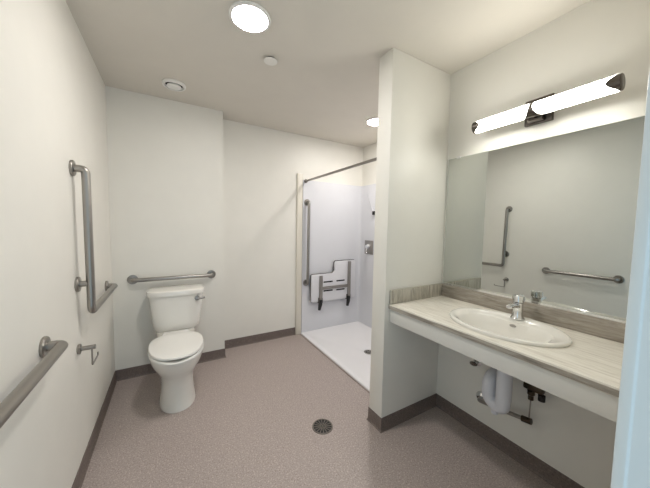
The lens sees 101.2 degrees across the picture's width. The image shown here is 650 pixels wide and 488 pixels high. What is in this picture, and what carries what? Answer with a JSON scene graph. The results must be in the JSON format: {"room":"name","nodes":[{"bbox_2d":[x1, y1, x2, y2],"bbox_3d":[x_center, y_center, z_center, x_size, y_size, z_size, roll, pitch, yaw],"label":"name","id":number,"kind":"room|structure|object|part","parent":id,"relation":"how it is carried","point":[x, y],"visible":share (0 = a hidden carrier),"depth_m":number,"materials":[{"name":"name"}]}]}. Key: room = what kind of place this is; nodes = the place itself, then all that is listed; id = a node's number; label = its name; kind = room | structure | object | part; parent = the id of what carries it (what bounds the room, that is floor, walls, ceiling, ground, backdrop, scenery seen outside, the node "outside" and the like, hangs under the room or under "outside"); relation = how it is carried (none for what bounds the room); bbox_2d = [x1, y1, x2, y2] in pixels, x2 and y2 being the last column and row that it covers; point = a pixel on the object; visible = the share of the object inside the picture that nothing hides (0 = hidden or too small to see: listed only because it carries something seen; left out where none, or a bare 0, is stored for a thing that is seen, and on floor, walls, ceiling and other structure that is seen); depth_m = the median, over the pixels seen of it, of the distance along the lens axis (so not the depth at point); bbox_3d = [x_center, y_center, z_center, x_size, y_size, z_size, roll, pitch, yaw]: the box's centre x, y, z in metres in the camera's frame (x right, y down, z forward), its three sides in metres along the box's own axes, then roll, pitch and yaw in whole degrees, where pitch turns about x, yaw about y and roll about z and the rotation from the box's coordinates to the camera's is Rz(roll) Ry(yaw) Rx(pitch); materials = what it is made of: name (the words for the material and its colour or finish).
{"room":"accessible bathroom","nodes":[
{"label":"accessible bathroom","id":0,"kind":"room"},
{"bbox_2d":[0,0,114,487],"bbox_3d":[-1.179,0.040,1.085,0.100,2.446,3.149,-1,4,-30],"label":"wall","id":1,"kind":"structure","parent":0,"point":[53,96],"depth_m":1.09,"materials":[{"name":"paint"}]},
{"bbox_2d":[0,336,67,427],"bbox_3d":[-0.893,0.413,0.779,0.078,0.080,0.680,-1,4,-30],"label":"grab bar","id":2,"kind":"object","parent":1,"relation":"attached to","point":[50,351],"visible":1,"depth_m":0.81,"materials":[{"name":"silver metal"}]},
{"bbox_2d":[76,344,98,364],"bbox_3d":[-1.287,0.584,1.460,0.073,0.128,0.155,-1,4,-30],"label":"toilet paper holder","id":3,"kind":"object","parent":1,"relation":"attached to","point":[80,348],"visible":1,"depth_m":1.41,"materials":[{"name":"silver metal"}]},
{"bbox_3d":[-1.256,0.549,1.416,0.062,0.023,0.023,-1,4,-30],"label":"post","id":4,"kind":"part","parent":3,"relation":"part of","materials":[{"name":"silver metal"}]},
{"bbox_3d":[-1.275,0.599,1.481,0.008,0.096,0.133,-1,4,-30],"label":"wire arm","id":5,"kind":"part","parent":3,"relation":"part of","materials":[{"name":"silver metal"}]},
{"bbox_2d":[69,160,117,312],"bbox_3d":[-1.439,-0.034,1.704,0.076,0.832,0.797,-1,4,-30],"label":"grab bar","id":6,"kind":"object","parent":1,"relation":"attached to","point":[93,306],"visible":1,"depth_m":1.40,"materials":[{"name":"silver metal"}]},
{"bbox_3d":[-1.272,0.210,1.412,0.042,0.030,0.030,-1,4,-30],"label":"post","id":7,"kind":"part","parent":6,"relation":"part of","materials":[{"name":"silver metal"}]},
{"bbox_2d":[72,371,116,487],"bbox_3d":[-1.115,1.218,1.127,0.012,0.093,2.702,-1,4,-30],"label":"baseboard","id":8,"kind":"structure","parent":1,"relation":"attached to","point":[81,473],"depth_m":1.62,"materials":[{"name":"plastic"}]},
{"bbox_2d":[105,86,224,370],"bbox_3d":[-1.466,-0.062,2.564,0.890,2.446,0.297,-1,4,-30],"label":"wall","id":9,"kind":"structure","parent":0,"point":[166,181],"depth_m":2.37,"materials":[{"name":"paint"}]},
{"bbox_2d":[116,348,225,380],"bbox_3d":[-1.403,1.122,2.510,0.903,0.093,0.012,-1,4,-30],"label":"baseboard","id":10,"kind":"structure","parent":9,"relation":"attached to","point":[132,372],"depth_m":2.39,"materials":[{"name":"plastic"}]},
{"bbox_2d":[127,270,215,283],"bbox_3d":[-1.370,0.303,2.432,0.708,0.080,0.076,-1,4,-30],"label":"grab bar","id":11,"kind":"object","parent":9,"relation":"attached to","point":[132,279],"visible":1,"depth_m":2.38,"materials":[{"name":"silver metal"}]},
{"bbox_2d":[223,119,362,339],"bbox_3d":[-0.282,-0.093,3.363,1.960,2.446,0.100,-1,4,-30],"label":"wall","id":12,"kind":"structure","parent":0,"point":[261,165],"depth_m":3.07,"materials":[{"name":"paint"}]},
{"bbox_2d":[225,327,294,348],"bbox_3d":[-0.748,1.094,3.117,0.867,0.093,0.012,-1,4,-30],"label":"baseboard","id":13,"kind":"structure","parent":12,"relation":"attached to","point":[236,342],"depth_m":3.11,"materials":[{"name":"plastic"}]},
{"bbox_2d":[295,173,302,334],"bbox_3d":[-0.320,0.142,3.288,0.072,1.985,0.022,-1,4,-30],"label":"trim","id":14,"kind":"structure","parent":12,"relation":"attached to","point":[299,176],"depth_m":3.27,"materials":[{"name":"paint"}]},
{"bbox_2d":[82,334,554,487],"bbox_3d":[0.081,1.282,1.795,2.950,0.080,3.349,-1,4,-30],"label":"floor","id":15,"kind":"structure","parent":0,"point":[253,412],"depth_m":1.70,"materials":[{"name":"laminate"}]},
{"bbox_2d":[146,284,204,412],"bbox_3d":[-1.177,0.800,2.145,0.448,0.791,0.783,-1,4,-30],"label":"toilet","id":16,"kind":"object","parent":15,"relation":"on","point":[176,350],"visible":1,"depth_m":2.06,"materials":[{"name":"ceramic"}]},
{"bbox_3d":[-1.308,0.411,2.358,0.448,0.047,0.232,-1,4,-30],"label":"tank lid","id":17,"kind":"part","parent":16,"relation":"part of","materials":[{"name":"ceramic"}]},
{"bbox_3d":[-1.312,0.588,2.370,0.422,0.309,0.207,-1,4,-30],"label":"tank","id":18,"kind":"part","parent":16,"relation":"part of","materials":[{"name":"ceramic"}]},
{"bbox_3d":[-1.120,0.758,2.021,0.366,0.024,0.488,-1,4,-30],"label":"seat lid","id":19,"kind":"part","parent":16,"relation":"part of","materials":[{"name":"plastic"}]},
{"bbox_3d":[-1.121,0.784,2.023,0.374,0.022,0.518,-1,4,-30],"label":"seat","id":20,"kind":"part","parent":16,"relation":"part of","materials":[{"name":"plastic"}]},
{"bbox_3d":[-1.161,0.995,2.100,0.366,0.409,0.622,-1,4,-30],"label":"bowl","id":21,"kind":"part","parent":16,"relation":"part of","materials":[{"name":"ceramic"}]},
{"bbox_2d":[312,419,332,434],"bbox_3d":[-0.017,1.236,1.813,0.142,0.004,0.142,-1,4,-30],"label":"floor drain","id":22,"kind":"object","parent":15,"relation":"on","point":[320,426],"visible":1,"depth_m":1.81,"materials":[{"name":"grey metal"}]},
{"bbox_2d":[301,180,375,391],"bbox_3d":[0.502,0.220,2.853,0.924,1.915,1.605,-1,4,-30],"label":"shower stall","id":23,"kind":"object","parent":15,"relation":"on","point":[342,219],"visible":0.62,"depth_m":3.47,"materials":[{"name":"plastic"}]},
{"bbox_2d":[303,199,309,285],"bbox_3d":[-0.213,-0.011,3.278,0.084,1.075,0.073,-1,4,-30],"label":"grab bar","id":24,"kind":"object","parent":23,"relation":"attached to","point":[307,201],"visible":1,"depth_m":3.25,"materials":[{"name":"silver metal"}]},
{"bbox_2d":[310,259,354,310],"bbox_3d":[0.117,0.524,3.489,0.677,0.617,0.107,-1,4,-30],"label":"bench","id":25,"kind":"object","parent":23,"relation":"attached to","point":[340,283],"visible":1,"depth_m":3.49,"materials":[{"name":"plastic"}]},
{"bbox_3d":[-0.050,0.558,3.368,0.042,0.315,0.024,-1,4,-30],"label":"leg","id":26,"kind":"part","parent":25,"relation":"part of","materials":[{"name":"silver metal"}]},
{"bbox_3d":[0.323,0.468,3.578,0.042,0.480,0.024,-1,4,-30],"label":"leg","id":27,"kind":"part","parent":25,"relation":"part of","materials":[{"name":"silver metal"}]},
{"bbox_2d":[304,157,376,182],"bbox_3d":[0.156,-0.715,2.581,0.048,0.048,1.551,-1,4,-30],"label":"shower rod","id":28,"kind":"object","parent":23,"relation":"attached to","point":[373,159],"visible":0.6,"depth_m":2.53,"materials":[{"name":"silver metal"}]},
{"bbox_2d":[365,240,372,254],"bbox_3d":[0.559,0.046,3.544,0.068,0.185,0.170,-1,4,-30],"label":"shower valve","id":29,"kind":"object","parent":23,"relation":"attached to","point":[368,244],"visible":1,"depth_m":3.53,"materials":[{"name":"silver metal"}]},
{"bbox_2d":[65,0,590,147],"bbox_3d":[0.076,-1.246,1.717,2.950,0.080,3.149,-1,4,-30],"label":"ceiling","id":30,"kind":"structure","parent":0,"point":[323,83],"depth_m":1.63,"materials":[{"name":"paint"}]},
{"bbox_2d":[162,78,185,91],"bbox_3d":[-1.180,-1.236,2.089,0.165,0.031,0.165,-1,4,-30],"label":"ceiling vent","id":31,"kind":"object","parent":30,"relation":"in","point":[171,84],"visible":1,"depth_m":2.06,"materials":[{"name":"white plastic"}]},
{"bbox_2d":[229,0,270,32],"bbox_3d":[-0.393,-1.185,1.405,0.214,0.016,0.214,-1,4,-30],"label":"recessed light","id":32,"kind":"object","parent":30,"relation":"in","point":[249,16],"visible":1,"depth_m":1.39,"materials":[{"name":"white plastic"}]},
{"bbox_2d":[264,56,276,65],"bbox_3d":[-0.358,-1.207,1.758,0.089,0.018,0.089,-1,4,-30],"label":"sprinkler cover","id":33,"kind":"object","parent":30,"relation":"attached to","point":[269,60],"visible":1,"depth_m":1.75,"materials":[{"name":"white metal"}]},
{"bbox_2d":[366,117,377,125],"bbox_3d":[0.529,-1.257,2.750,0.214,0.016,0.214,-1,4,-30],"label":"recessed light","id":34,"kind":"object","parent":30,"relation":"in","point":[373,121],"visible":0.56,"depth_m":2.73,"materials":[{"name":"white plastic"}]},
{"bbox_2d":[300,334,369,393],"bbox_3d":[0.085,1.182,2.671,0.012,0.005,1.585,-1,4,-30],"label":"trim","id":35,"kind":"structure","parent":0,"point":[300,334],"depth_m":2.58,"materials":[{"name":"silver metal"}]},
{"bbox_2d":[362,143,376,185],"bbox_3d":[0.950,-0.054,3.092,0.100,2.446,1.607,-1,4,-30],"label":"wall","id":36,"kind":"structure","parent":0,"point":[369,152],"depth_m":3.57,"materials":[{"name":"paint"}]},
{"bbox_2d":[369,48,450,417],"bbox_3d":[0.895,0.013,2.061,1.232,2.446,0.126,-1,4,-30],"label":"wall","id":37,"kind":"structure","parent":0,"point":[414,95],"depth_m":1.79,"materials":[{"name":"paint"}]},
{"bbox_2d":[367,407,380,432],"bbox_3d":[0.336,1.198,1.826,0.012,0.093,0.151,-1,4,-30],"label":"baseboard","id":38,"kind":"structure","parent":37,"relation":"attached to","point":[373,418],"depth_m":1.83,"materials":[{"name":"plastic"}]},
{"bbox_2d":[381,394,435,432],"bbox_3d":[0.611,1.197,1.906,0.568,0.093,0.012,-1,4,-30],"label":"baseboard","id":39,"kind":"structure","parent":37,"relation":"attached to","point":[400,416],"depth_m":1.89,"materials":[{"name":"plastic"}]},
{"bbox_2d":[436,0,649,487],"bbox_3d":[1.247,0.060,1.434,0.100,2.446,1.317,-1,4,-30],"label":"wall","id":40,"kind":"structure","parent":0,"point":[597,40],"depth_m":1.40,"materials":[{"name":"paint"}]},
{"bbox_2d":[470,360,481,365],"bbox_3d":[0.997,0.770,1.735,0.057,0.044,0.071,-1,4,-30],"label":"shutoff valve","id":41,"kind":"object","parent":40,"relation":"attached to","point":[474,362],"visible":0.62,"depth_m":1.72,"materials":[{"name":"silver metal"}]},
{"bbox_2d":[476,391,532,424],"bbox_3d":[1.060,0.939,1.609,0.071,0.218,0.344,-1,4,-27],"label":"supply pipe","id":42,"kind":"object","parent":40,"relation":"attached to","point":[528,420],"visible":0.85,"depth_m":1.51,"materials":[{"name":"silver metal"}]},
{"bbox_2d":[389,283,625,422],"bbox_3d":[0.932,0.438,1.367,0.525,0.211,1.164,-1,4,-30],"label":"countertop","id":43,"kind":"structure","parent":40,"relation":"attached to","point":[586,373],"depth_m":1.21,"materials":[{"name":"laminate"}]},
{"bbox_2d":[449,308,571,347],"bbox_3d":[0.916,0.483,1.381,0.418,0.158,0.536,-1,4,-30],"label":"sink","id":44,"kind":"object","parent":43,"relation":"in","point":[495,324],"visible":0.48,"depth_m":1.40,"materials":[{"name":"ceramic"}]},
{"bbox_2d":[482,367,512,414],"bbox_3d":[1.016,0.755,1.538,0.247,0.402,0.156,-2,5,-39],"label":"trap","id":45,"kind":"object","parent":44,"relation":"attached to","point":[497,385],"visible":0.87,"depth_m":1.45,"materials":[{"name":"white plastic"}]},
{"bbox_2d":[506,294,524,320],"bbox_3d":[1.022,0.342,1.436,0.139,0.131,0.066,-1,4,-30],"label":"faucet","id":46,"kind":"object","parent":43,"relation":"on","point":[518,300],"visible":1,"depth_m":1.43,"materials":[{"name":"silver metal"}]},
{"bbox_3d":[1.008,0.339,1.428,0.107,0.041,0.038,-1,4,-30],"label":"spout","id":47,"kind":"part","parent":46,"relation":"part of","materials":[{"name":"silver metal"}]},
{"bbox_3d":[1.051,0.294,1.450,0.056,0.038,0.056,-1,4,-30],"label":"handle","id":48,"kind":"part","parent":46,"relation":"part of","materials":[{"name":"silver metal"}]},
{"bbox_2d":[436,393,584,487],"bbox_3d":[1.141,1.230,1.547,0.012,0.093,1.167,-1,4,-30],"label":"baseboard","id":49,"kind":"structure","parent":40,"relation":"attached to","point":[549,474],"depth_m":1.60,"materials":[{"name":"plastic"}]},
{"bbox_2d":[441,283,625,343],"bbox_3d":[1.152,0.373,1.490,0.018,0.090,1.162,-1,4,-30],"label":"backsplash","id":50,"kind":"structure","parent":40,"relation":"attached to","point":[591,325],"depth_m":1.41,"materials":[{"name":"laminate"}]},
{"bbox_2d":[523,382,545,402],"bbox_3d":[1.146,0.704,1.444,0.088,0.284,0.112,-1,4,-30],"label":"mixing valve","id":51,"kind":"object","parent":40,"relation":"attached to","point":[531,390],"visible":0.44,"depth_m":1.43,"materials":[{"name":"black metal"}]},
{"bbox_2d":[527,389,534,400],"bbox_3d":[1.119,0.820,1.451,0.036,0.050,0.034,-1,4,-30],"label":"shutoff valve","id":52,"kind":"object","parent":51,"relation":"attached to","point":[531,393],"depth_m":1.44,"materials":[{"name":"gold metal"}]},
{"bbox_3d":[1.143,0.815,1.409,0.032,0.032,0.032,-1,4,-30],"label":"stem","id":53,"kind":"part","parent":51,"relation":"part of","materials":[{"name":"black metal"}]},
{"bbox_2d":[443,115,644,322],"bbox_3d":[1.165,-0.122,1.449,0.020,0.904,1.141,-1,4,-30],"label":"wall mirror","id":54,"kind":"object","parent":40,"relation":"attached to","point":[549,221],"visible":1,"depth_m":1.40,"materials":[{"name":"silver mirror"}]},
{"bbox_2d":[472,73,625,133],"bbox_3d":[1.115,-0.717,1.403,0.136,0.134,0.631,-1,4,-30],"label":"vanity light","id":55,"kind":"object","parent":40,"relation":"attached to","point":[540,110],"visible":1,"depth_m":1.33,"materials":[{"name":"silver metal"}]},
{"bbox_3d":[1.127,-0.673,1.427,0.050,0.033,0.064,-1,4,-30],"label":"bracket arm","id":56,"kind":"part","parent":55,"relation":"part of","materials":[{"name":"silver metal"}]},
{"bbox_3d":[0.557,0.118,0.359,2.174,2.446,0.146,-1,4,-30],"label":"wall","id":57,"kind":"structure","parent":0,"visible":0},
{"bbox_2d":[610,68,649,487],"bbox_3d":[0.051,0.277,0.068,1.002,2.150,0.170,-1,4,-30],"label":"door","id":58,"kind":"structure","parent":57,"relation":"in","point":[631,457],"depth_m":0.35,"materials":[{"name":"paint"}]}
]}

